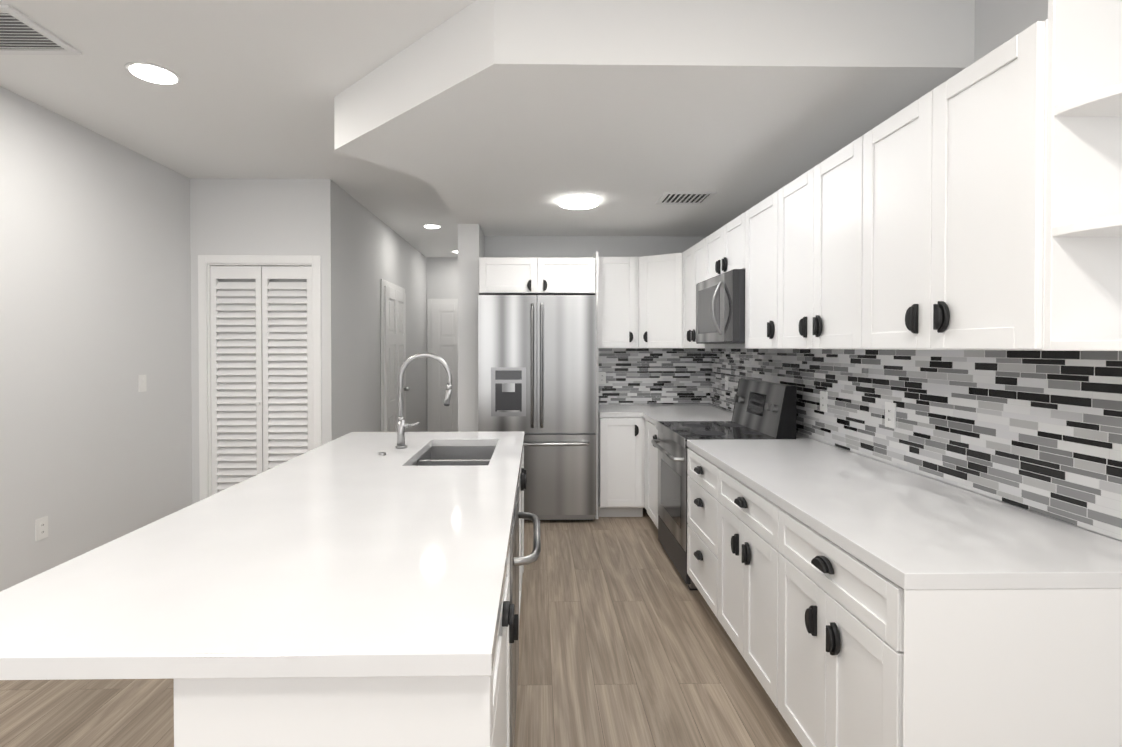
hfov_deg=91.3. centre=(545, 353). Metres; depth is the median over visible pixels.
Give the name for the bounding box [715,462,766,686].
base cabinet
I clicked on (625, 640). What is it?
floor
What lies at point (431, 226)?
recessed light
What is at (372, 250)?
wall
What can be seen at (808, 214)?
upper cabinet
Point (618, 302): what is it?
upper cabinet
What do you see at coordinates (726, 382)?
outlet
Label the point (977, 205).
upper cabinet
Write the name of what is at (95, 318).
wall
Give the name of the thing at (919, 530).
countertop
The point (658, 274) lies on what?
upper cabinet
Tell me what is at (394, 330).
hall door
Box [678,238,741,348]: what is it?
upper cabinet
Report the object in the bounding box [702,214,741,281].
upper cabinet
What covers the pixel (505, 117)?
ceiling
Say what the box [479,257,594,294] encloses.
upper cabinet
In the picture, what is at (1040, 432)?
tile backsplash
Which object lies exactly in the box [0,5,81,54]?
ceiling vent
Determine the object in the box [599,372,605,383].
outlet
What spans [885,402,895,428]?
outlet
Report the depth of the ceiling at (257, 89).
2.73 m
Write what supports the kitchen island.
on the floor
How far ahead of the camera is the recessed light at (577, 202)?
3.86 m
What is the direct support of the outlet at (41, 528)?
attached to the wall at (95, 318)
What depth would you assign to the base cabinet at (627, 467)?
4.58 m
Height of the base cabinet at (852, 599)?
0.864 m
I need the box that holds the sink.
[416,443,495,462]
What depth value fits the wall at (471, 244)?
4.67 m
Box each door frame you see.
[198,255,321,500]
[381,279,404,431]
[427,299,457,431]
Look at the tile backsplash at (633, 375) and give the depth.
5.20 m
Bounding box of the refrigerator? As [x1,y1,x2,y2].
[478,295,595,519]
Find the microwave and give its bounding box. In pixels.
[696,269,744,343]
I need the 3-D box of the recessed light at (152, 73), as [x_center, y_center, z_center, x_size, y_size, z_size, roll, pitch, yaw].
[-1.908,-1.360,2.666,0.226,0.006,0.226,0,1,-1]
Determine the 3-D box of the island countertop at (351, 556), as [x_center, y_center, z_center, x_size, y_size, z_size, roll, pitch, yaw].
[-0.672,0.537,2.247,1.113,0.040,2.568,0,1,-1]
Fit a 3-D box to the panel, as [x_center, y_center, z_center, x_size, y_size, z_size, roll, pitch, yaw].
[0.428,0.266,4.898,0.024,2.250,0.588,0,1,-1]
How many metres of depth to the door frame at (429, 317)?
8.10 m
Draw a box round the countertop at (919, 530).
[687,434,1121,585]
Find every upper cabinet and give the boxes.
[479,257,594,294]
[599,257,638,347]
[638,253,677,347]
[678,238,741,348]
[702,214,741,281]
[742,196,769,348]
[766,146,845,348]
[846,8,1121,350]
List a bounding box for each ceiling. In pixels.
[0,0,475,256]
[334,0,974,236]
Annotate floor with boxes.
[0,508,801,746]
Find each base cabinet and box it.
[598,405,732,528]
[687,446,714,613]
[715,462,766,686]
[763,498,1121,746]
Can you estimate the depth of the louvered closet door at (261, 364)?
4.37 m
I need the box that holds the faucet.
[395,352,451,448]
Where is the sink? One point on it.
(439, 452)
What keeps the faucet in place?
on the island countertop at (351, 556)
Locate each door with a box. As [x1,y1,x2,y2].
[211,266,311,494]
[384,286,409,431]
[432,303,457,431]
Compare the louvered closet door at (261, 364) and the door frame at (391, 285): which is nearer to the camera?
the louvered closet door at (261, 364)
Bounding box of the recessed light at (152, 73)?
[124,62,180,85]
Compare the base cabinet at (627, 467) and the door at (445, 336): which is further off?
the door at (445, 336)
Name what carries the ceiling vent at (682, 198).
in the ceiling at (505, 117)
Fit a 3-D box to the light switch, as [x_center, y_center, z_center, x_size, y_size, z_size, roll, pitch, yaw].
[-2.789,0.204,3.793,0.012,0.116,0.072,0,1,-1]
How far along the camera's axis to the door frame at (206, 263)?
4.33 m
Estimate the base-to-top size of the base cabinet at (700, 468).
0.864 m
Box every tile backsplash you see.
[599,348,706,403]
[707,349,1121,540]
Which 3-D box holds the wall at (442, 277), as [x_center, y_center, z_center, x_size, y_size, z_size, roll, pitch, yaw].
[-1.253,-0.037,8.185,1.260,2.780,0.120,0,1,-1]
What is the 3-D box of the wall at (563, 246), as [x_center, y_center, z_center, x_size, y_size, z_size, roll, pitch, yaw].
[0.493,-0.003,5.254,2.140,2.780,0.120,0,1,-1]
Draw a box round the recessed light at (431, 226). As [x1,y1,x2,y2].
[423,224,440,228]
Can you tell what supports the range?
on the floor
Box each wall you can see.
[0,86,191,591]
[190,178,336,503]
[336,184,426,437]
[426,257,457,431]
[458,224,484,431]
[485,236,709,404]
[712,0,1121,541]
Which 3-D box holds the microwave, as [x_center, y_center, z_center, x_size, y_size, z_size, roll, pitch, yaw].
[1.304,-0.286,3.611,0.544,0.435,0.752,0,1,-1]
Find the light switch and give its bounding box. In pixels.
[138,375,146,391]
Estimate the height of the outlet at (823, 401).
0.116 m
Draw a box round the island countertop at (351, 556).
[0,431,523,682]
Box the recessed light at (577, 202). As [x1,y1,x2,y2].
[558,195,599,209]
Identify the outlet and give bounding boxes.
[35,516,47,540]
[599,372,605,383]
[725,376,727,389]
[820,391,827,411]
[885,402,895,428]
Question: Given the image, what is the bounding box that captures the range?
[651,379,796,589]
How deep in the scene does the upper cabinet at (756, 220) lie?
3.06 m
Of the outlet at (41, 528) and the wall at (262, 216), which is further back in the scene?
the wall at (262, 216)
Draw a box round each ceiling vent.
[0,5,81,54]
[656,191,716,204]
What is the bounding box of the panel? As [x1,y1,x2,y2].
[592,252,598,518]
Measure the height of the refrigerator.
1.875 m
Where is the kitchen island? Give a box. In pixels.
[174,435,540,746]
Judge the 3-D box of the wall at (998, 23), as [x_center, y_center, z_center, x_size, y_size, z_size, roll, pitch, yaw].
[1.687,0.045,1.127,0.120,2.780,8.412,0,1,-1]

